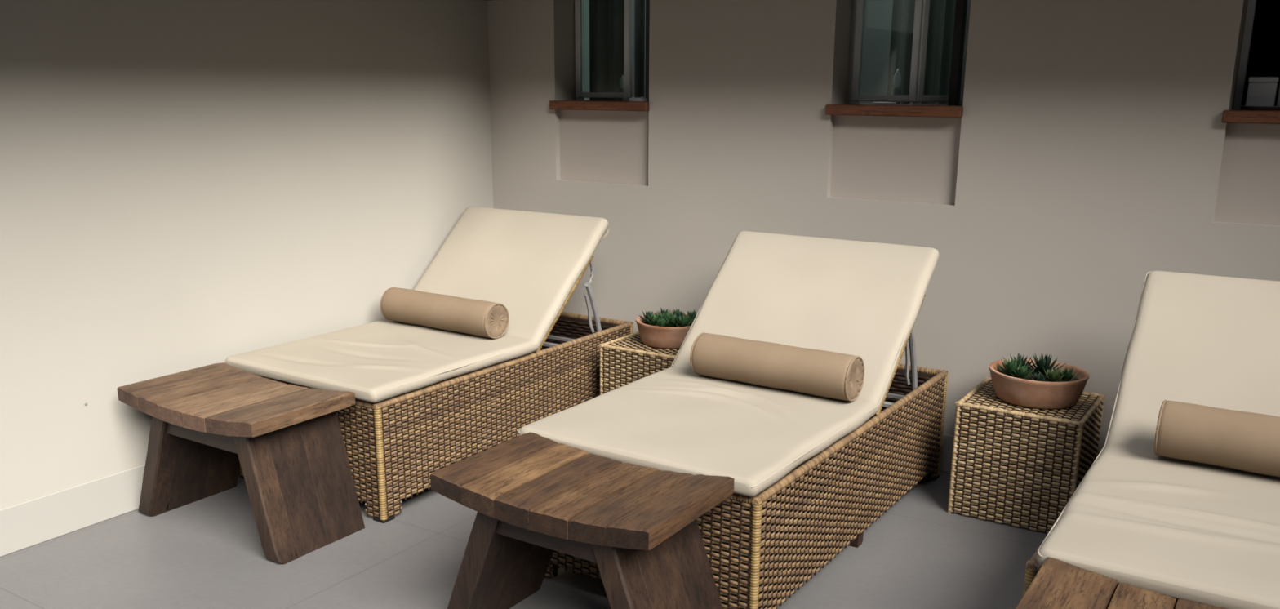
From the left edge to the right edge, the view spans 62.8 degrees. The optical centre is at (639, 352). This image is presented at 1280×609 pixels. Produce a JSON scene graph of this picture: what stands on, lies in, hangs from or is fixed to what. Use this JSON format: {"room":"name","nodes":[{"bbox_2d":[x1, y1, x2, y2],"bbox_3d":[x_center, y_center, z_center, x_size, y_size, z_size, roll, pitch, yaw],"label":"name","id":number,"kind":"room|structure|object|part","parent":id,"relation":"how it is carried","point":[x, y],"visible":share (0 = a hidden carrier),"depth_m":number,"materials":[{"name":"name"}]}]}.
{"room":"spa","nodes":[
{"label":"spa","id":0,"kind":"room"},
{"bbox_2d":[0,0,493,509],"bbox_3d":[-2.231,-0.741,3.087,0.250,2.900,5.650,9,17,32],"label":"wall","id":1,"kind":"structure","parent":0,"point":[185,184],"depth_m":3.85,"materials":[{"name":"paint"}]},
{"bbox_2d":[0,464,239,556],"bbox_3d":[-2.198,0.632,3.252,0.008,0.158,5.399,9,17,32],"label":"baseboard","id":2,"kind":"structure","parent":1,"relation":"attached to","point":[31,522],"depth_m":3.60,"materials":[{"name":"paint"}]},
{"bbox_2d":[0,471,1047,608],"bbox_3d":[0.796,1.013,2.344,6.700,0.100,7.000,9,17,32],"label":"floor","id":3,"kind":"structure","parent":0,"point":[207,553],"depth_m":3.38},
{"bbox_2d":[117,362,364,564],"bbox_3d":[-1.392,0.363,3.659,0.781,0.490,0.422,9,17,32],"label":"wooden stool","id":4,"kind":"object","parent":3,"relation":"on","point":[208,421],"visible":1,"depth_m":3.54,"materials":[{"name":"brown wood"}]},
{"bbox_3d":[-1.391,0.166,3.609,0.715,0.082,0.422,9,17,32],"label":"seat","id":5,"kind":"part","parent":4,"relation":"part of","materials":[{"name":"brown wood"}]},
{"bbox_2d":[239,255,633,523],"bbox_3d":[-0.803,0.001,4.468,0.808,0.805,1.602,9,17,32],"label":"frame","id":6,"kind":"object","parent":3,"relation":"on","point":[393,446],"visible":0.34,"depth_m":4.00,"materials":[{"name":"wicker"}]},
{"bbox_3d":[-1.562,0.281,4.079,0.027,0.418,0.026,9,17,32],"label":"corner post","id":7,"kind":"part","parent":6,"relation":"part of","materials":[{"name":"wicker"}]},
{"bbox_3d":[-1.237,0.341,3.869,0.781,0.407,0.009,9,17,32],"label":"panel","id":8,"kind":"part","parent":6,"relation":"part of","materials":[{"name":"wicker"}]},
{"bbox_3d":[-0.908,0.390,3.666,0.027,0.418,0.026,9,17,32],"label":"corner post","id":9,"kind":"part","parent":6,"relation":"part of","materials":[{"name":"wicker"}]},
{"bbox_2d":[224,206,609,403],"bbox_3d":[-0.858,-0.263,4.310,0.829,0.502,1.428,9,17,32],"label":"cushion","id":10,"kind":"object","parent":6,"relation":"on","point":[528,263],"visible":0.95,"depth_m":4.40,"materials":[{"name":"beige fabric"}]},
{"bbox_2d":[379,287,509,338],"bbox_3d":[-0.832,-0.170,4.425,0.613,0.147,0.150,10,17,33],"label":"bolster pillow","id":11,"kind":"object","parent":10,"relation":"on","point":[477,317],"visible":1,"depth_m":4.34,"materials":[{"name":"beige fabric"}]},
{"bbox_3d":[-0.472,0.236,4.305,0.009,0.407,1.576,9,17,32],"label":"panel","id":12,"kind":"part","parent":6,"relation":"part of","materials":[{"name":"wicker"}]},
{"bbox_3d":[-0.573,-0.060,4.816,0.733,0.016,0.018,9,17,32],"label":"cross rail","id":13,"kind":"part","parent":6,"relation":"part of","materials":[{"name":"grey metal"}]},
{"bbox_3d":[-0.442,-0.075,5.019,0.733,0.016,0.018,9,17,32],"label":"cross rail","id":14,"kind":"part","parent":6,"relation":"part of","materials":[{"name":"grey metal"}]},
{"bbox_3d":[-0.635,-0.268,4.663,0.773,0.377,0.421,9,17,32],"label":"backrest frame","id":15,"kind":"part","parent":6,"relation":"part of","materials":[{"name":"metal"}]},
{"bbox_3d":[-0.046,0.072,4.947,0.027,0.418,0.026,9,17,32],"label":"corner post","id":16,"kind":"part","parent":6,"relation":"part of","materials":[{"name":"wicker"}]},
{"bbox_2d":[430,431,733,608],"bbox_3d":[-0.156,0.568,2.851,0.755,0.502,0.428,9,17,32],"label":"wooden stool","id":17,"kind":"object","parent":3,"relation":"on","point":[534,495],"visible":1,"depth_m":2.75,"materials":[{"name":"brown wood"}]},
{"bbox_3d":[-0.155,0.366,2.800,0.691,0.085,0.428,9,17,32],"label":"seat","id":18,"kind":"part","parent":17,"relation":"part of","materials":[{"name":"brown wood"}]},
{"bbox_2d":[598,331,679,395],"bbox_3d":[0.110,0.159,4.645,0.431,0.423,0.411,9,17,32],"label":"table","id":19,"kind":"object","parent":3,"relation":"on","point":[624,360],"visible":0.27,"depth_m":4.50,"materials":[{"name":"wicker"}]},
{"bbox_3d":[0.003,0.203,4.482,0.412,0.407,0.009,9,17,32],"label":"panel","id":20,"kind":"part","parent":19,"relation":"part of","materials":[{"name":"wicker"}]},
{"bbox_2d":[635,307,697,348],"bbox_3d":[0.138,-0.113,4.576,0.317,0.140,0.313,14,20,43],"label":"terracotta planter","id":21,"kind":"object","parent":19,"relation":"on","point":[664,329],"visible":0.95,"depth_m":4.48,"materials":[{"name":"ceramic"}]},
{"bbox_2d":[544,293,947,608],"bbox_3d":[0.425,0.212,3.660,0.808,0.805,1.602,10,17,32],"label":"frame","id":22,"kind":"object","parent":3,"relation":"on","point":[763,547],"visible":0.36,"depth_m":3.23,"materials":[{"name":"wicker"}]},
{"bbox_3d":[-0.015,0.552,3.064,0.781,0.407,0.009,10,17,32],"label":"panel","id":23,"kind":"part","parent":22,"relation":"part of","materials":[{"name":"wicker"}]},
{"bbox_2d":[518,231,938,496],"bbox_3d":[0.357,-0.051,3.501,0.828,0.501,1.425,10,17,32],"label":"cushion","id":24,"kind":"object","parent":22,"relation":"on","point":[864,300],"visible":0.93,"depth_m":3.60,"materials":[{"name":"beige fabric"}]},
{"bbox_2d":[689,332,864,401],"bbox_3d":[0.462,0.046,3.589,0.593,0.153,0.156,10,17,33],"label":"bolster pillow","id":25,"kind":"object","parent":24,"relation":"on","point":[822,373],"visible":1,"depth_m":3.51,"materials":[{"name":"beige fabric"}]},
{"bbox_3d":[0.313,0.601,2.858,0.027,0.418,0.026,10,17,32],"label":"corner post","id":26,"kind":"part","parent":22,"relation":"part of","materials":[{"name":"wicker"}]},
{"bbox_3d":[0.753,0.448,3.494,0.009,0.407,1.576,10,17,32],"label":"panel","id":27,"kind":"part","parent":22,"relation":"part of","materials":[{"name":"wicker"}]},
{"bbox_3d":[0.657,0.151,4.005,0.733,0.016,0.018,10,17,32],"label":"cross rail","id":28,"kind":"part","parent":22,"relation":"part of","materials":[{"name":"grey metal"}]},
{"bbox_3d":[0.790,0.137,4.208,0.733,0.016,0.018,10,17,32],"label":"cross rail","id":29,"kind":"part","parent":22,"relation":"part of","materials":[{"name":"grey metal"}]},
{"bbox_3d":[0.595,-0.056,3.853,0.773,0.377,0.421,10,17,32],"label":"backrest frame","id":30,"kind":"part","parent":22,"relation":"part of","materials":[{"name":"metal"}]},
{"bbox_3d":[1.185,0.285,4.132,0.027,0.418,0.026,10,17,32],"label":"corner post","id":31,"kind":"part","parent":22,"relation":"part of","materials":[{"name":"wicker"}]},
{"bbox_2d":[946,377,1105,533],"bbox_3d":[1.412,0.371,3.835,0.431,0.423,0.411,9,17,32],"label":"table","id":32,"kind":"object","parent":3,"relation":"on","point":[1015,465],"visible":0.82,"depth_m":3.68,"materials":[{"name":"wicker"}]},
{"bbox_3d":[1.305,0.415,3.672,0.412,0.407,0.009,9,17,32],"label":"panel","id":33,"kind":"part","parent":32,"relation":"part of","materials":[{"name":"wicker"}]},
{"bbox_2d":[988,351,1089,408],"bbox_3d":[1.432,0.089,3.770,0.337,0.158,0.339,-8,17,-31],"label":"potted succulent","id":34,"kind":"object","parent":32,"relation":"on","point":[1041,383],"visible":1,"depth_m":3.69,"materials":[{"name":"ceramic"}]},
{"bbox_3d":[1.590,0.403,3.726,0.009,0.407,0.392,9,17,32],"label":"panel","id":35,"kind":"part","parent":32,"relation":"part of","materials":[{"name":"wicker"}]},
{"bbox_2d":[1022,534,1177,607],"bbox_3d":[1.670,0.419,2.868,0.808,0.805,1.602,9,17,32],"label":"sun lounger","id":36,"kind":"object","parent":3,"relation":"on","point":[1033,567],"visible":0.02,"depth_m":2.43,"materials":[{"name":"wicker"}]},
{"bbox_3d":[0.908,0.699,2.482,0.027,0.418,0.026,9,17,32],"label":"corner post","id":37,"kind":"part","parent":36,"relation":"part of","materials":[{"name":"wicker"}]},
{"bbox_2d":[1035,271,1279,608],"bbox_3d":[1.611,0.166,2.678,0.816,0.497,1.393,9,17,31],"label":"cushion","id":38,"kind":"object","parent":36,"relation":"on","point":[1176,528],"visible":0.91,"depth_m":2.78,"materials":[{"name":"beige fabric"}]},
{"bbox_2d":[1154,400,1279,476],"bbox_3d":[1.708,0.253,2.770,0.613,0.159,0.162,10,17,33],"label":"bolster pillow","id":39,"kind":"object","parent":38,"relation":"on","point":[1244,441],"visible":1,"depth_m":2.80,"materials":[{"name":"beige fabric"}]},
{"bbox_2d":[1015,556,1227,608],"bbox_3d":[1.095,0.783,2.059,0.768,0.488,0.424,9,17,32],"label":"wooden stool","id":40,"kind":"object","parent":3,"relation":"on","point":[1058,584],"visible":1,"depth_m":2.20,"materials":[{"name":"brown wood"}]},
{"bbox_2d":[487,0,1279,454],"bbox_3d":[2.026,-0.831,3.552,6.400,2.900,0.250,9,17,32],"label":"wall","id":41,"kind":"structure","parent":0,"point":[1092,135],"depth_m":4.01,"materials":[{"name":"paint"}]},
{"bbox_2d":[549,0,648,111],"bbox_3d":[-0.050,-1.520,4.901,0.538,0.750,0.546,9,17,32],"label":"window","id":42,"kind":"structure","parent":41,"relation":"in","point":[583,94],"depth_m":4.89,"materials":[{"name":"grey paint"}]},
{"bbox_3d":[-0.055,-1.535,4.881,0.521,0.710,0.045,9,17,32],"label":"frame","id":43,"kind":"part","parent":42,"relation":"part of","materials":[{"name":"grey paint"}]},
{"bbox_3d":[-0.073,-1.168,4.957,0.538,0.040,0.470,9,17,32],"label":"sill","id":44,"kind":"part","parent":42,"relation":"part of","materials":[{"name":"brown wood"}]},
{"bbox_3d":[-0.170,-1.528,4.886,0.307,0.689,0.035,9,17,32],"label":"sash","id":45,"kind":"part","parent":42,"relation":"part of","materials":[{"name":"grey paint"}]},
{"bbox_2d":[619,75,625,100],"bbox_3d":[-0.084,-1.282,5.077,0.032,0.123,0.032,9,17,32],"label":"candle lamp","id":46,"kind":"object","parent":42,"relation":"on","point":[621,82],"visible":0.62,"depth_m":5.07,"materials":[{"name":"grey glass"}]},
{"bbox_3d":[-0.084,-1.309,5.070,0.028,0.067,0.028,9,17,32],"label":"bulb","id":47,"kind":"part","parent":46,"relation":"part of","materials":[{"name":"clear glass"}]},
{"bbox_2d":[629,96,647,101],"bbox_3d":[-0.006,-1.150,4.758,0.097,0.021,0.046,9,17,32],"label":"crumpled cloth","id":48,"kind":"object","parent":42,"relation":"on","point":[633,99],"visible":0.98,"depth_m":4.74,"materials":[{"name":"white fabric"}]},
{"bbox_2d":[559,109,648,185],"bbox_3d":[-0.104,-0.974,4.949,0.521,0.328,0.216,9,17,32],"label":"wall niche","id":49,"kind":"object","parent":41,"relation":"attached to","point":[604,146],"visible":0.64,"depth_m":4.86,"materials":[{"name":"paint"}]},
{"bbox_2d":[830,115,961,204],"bbox_3d":[1.062,-0.784,4.223,0.524,0.328,0.216,9,17,32],"label":"wall niche","id":50,"kind":"object","parent":41,"relation":"attached to","point":[912,159],"visible":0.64,"depth_m":4.13,"materials":[{"name":"paint"}]},
{"bbox_2d":[825,0,970,117],"bbox_3d":[1.095,-1.322,4.145,0.541,0.750,0.470,9,17,32],"label":"window","id":51,"kind":"structure","parent":41,"relation":"in","point":[954,108],"depth_m":4.13,"materials":[{"name":"grey paint"},{"name":"glass"},{"name":"reddish-brown wood"}]},
{"bbox_3d":[1.111,-1.345,4.156,0.524,0.710,0.045,9,17,32],"label":"frame","id":52,"kind":"part","parent":51,"relation":"part of","materials":[{"name":"grey paint"}]},
{"bbox_2d":[872,102,896,104],"bbox_3d":[1.008,-1.026,4.319,0.080,0.008,0.060,9,17,32],"label":"folded paper","id":53,"kind":"object","parent":51,"relation":"on","point":[873,103],"visible":1,"depth_m":4.30,"materials":[{"name":"white paper"}]},
{"bbox_3d":[0.991,-1.338,4.164,0.270,0.689,0.035,9,17,32],"label":"sash","id":54,"kind":"part","parent":51,"relation":"part of","materials":[{"name":"grey paint"}]},
{"bbox_3d":[1.093,-0.978,4.232,0.541,0.040,0.470,9,17,32],"label":"sill","id":55,"kind":"part","parent":51,"relation":"part of","materials":[{"name":"brown wood"}]},
{"bbox_2d":[891,69,901,104],"bbox_3d":[1.068,-1.105,4.357,0.038,0.145,0.038,9,17,32],"label":"candle lamp","id":56,"kind":"object","parent":51,"relation":"on","point":[896,91],"visible":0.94,"depth_m":4.34,"materials":[{"name":"grey glass"}]},
{"bbox_3d":[1.068,-1.137,4.349,0.032,0.079,0.032,9,17,32],"label":"bulb","id":57,"kind":"part","parent":56,"relation":"part of","materials":[{"name":"clear glass"}]},
{"bbox_3d":[1.204,-1.330,4.137,0.230,0.689,0.035,-5,15,-22],"label":"sash","id":58,"kind":"part","parent":51,"relation":"part of","materials":[{"name":"grey paint"}]},
{"bbox_2d":[940,433,953,473],"bbox_3d":[1.952,0.525,3.780,6.392,0.158,0.008,9,17,32],"label":"baseboard","id":59,"kind":"structure","parent":41,"relation":"attached to","point":[948,440],"depth_m":4.22,"materials":[{"name":"paint"}]},
{"bbox_2d":[1213,123,1279,225],"bbox_3d":[2.241,-0.592,3.490,0.528,0.328,0.216,9,17,32],"label":"wall niche","id":60,"kind":"object","parent":41,"relation":"attached to","point":[1249,187],"visible":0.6,"depth_m":3.49,"materials":[{"name":"paint"}]},
{"bbox_2d":[1222,0,1279,124],"bbox_3d":[2.275,-1.129,3.411,0.545,0.750,0.470,9,17,32],"label":"window","id":61,"kind":"structure","parent":41,"relation":"in","point":[1237,115],"depth_m":3.54,"materials":[{"name":"grey paint"}]},
{"bbox_3d":[2.291,-1.153,3.422,0.528,0.710,0.045,9,17,32],"label":"frame","id":62,"kind":"part","parent":61,"relation":"part of","materials":[{"name":"grey paint"}]},
{"bbox_3d":[2.272,-0.785,3.498,0.545,0.040,0.470,9,17,32],"label":"sill","id":63,"kind":"part","parent":61,"relation":"part of","materials":[{"name":"brown wood"}]},
{"bbox_2d":[1240,105,1279,111],"bbox_3d":[2.139,-0.819,3.517,0.224,0.014,0.189,9,17,32],"label":"oval tray","id":64,"kind":"object","parent":61,"relation":"on","point":[1244,107],"visible":0.88,"depth_m":3.47,"materials":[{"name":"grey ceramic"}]},
{"bbox_2d":[1245,76,1279,106],"bbox_3d":[2.100,-0.876,3.541,0.088,0.103,0.084,8,16,29],"label":"box","id":65,"kind":"object","parent":64,"relation":"on","point":[1261,91],"visible":0.83,"depth_m":3.51,"materials":[{"name":"plastic"}]},
{"bbox_3d":[2.101,-0.918,3.530,0.088,0.018,0.084,8,16,29],"label":"box lid","id":66,"kind":"part","parent":65,"relation":"part of","materials":[{"name":"white plastic"}]},
{"bbox_3d":[2.304,-1.124,3.347,0.378,0.689,0.035,9,17,32],"label":"sash","id":67,"kind":"part","parent":61,"relation":"part of","materials":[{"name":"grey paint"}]},
{"bbox_2d":[644,0,1279,108],"bbox_3d":[2.333,-1.014,4.283,6.700,2.900,1.350,9,17,32],"label":"wall","id":68,"kind":"structure","parent":0,"point":[1264,60],"depth_m":5.51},
{"bbox_2d":[589,0,645,100],"bbox_3d":[-0.219,-1.163,5.570,0.580,1.830,0.072,9,17,32],"label":"curtain","id":69,"kind":"object","parent":68,"relation":"hanging from","point":[606,17],"visible":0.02,"depth_m":5.41,"materials":[{"name":"grey fabric"}]},
{"bbox_2d":[886,0,963,105],"bbox_3d":[1.294,-0.909,4.600,0.450,1.830,0.076,9,17,32],"label":"curtain","id":70,"kind":"object","parent":68,"relation":"hanging from","point":[941,12],"visible":0.02,"depth_m":4.54,"materials":[{"name":"grey fabric"}]}
]}

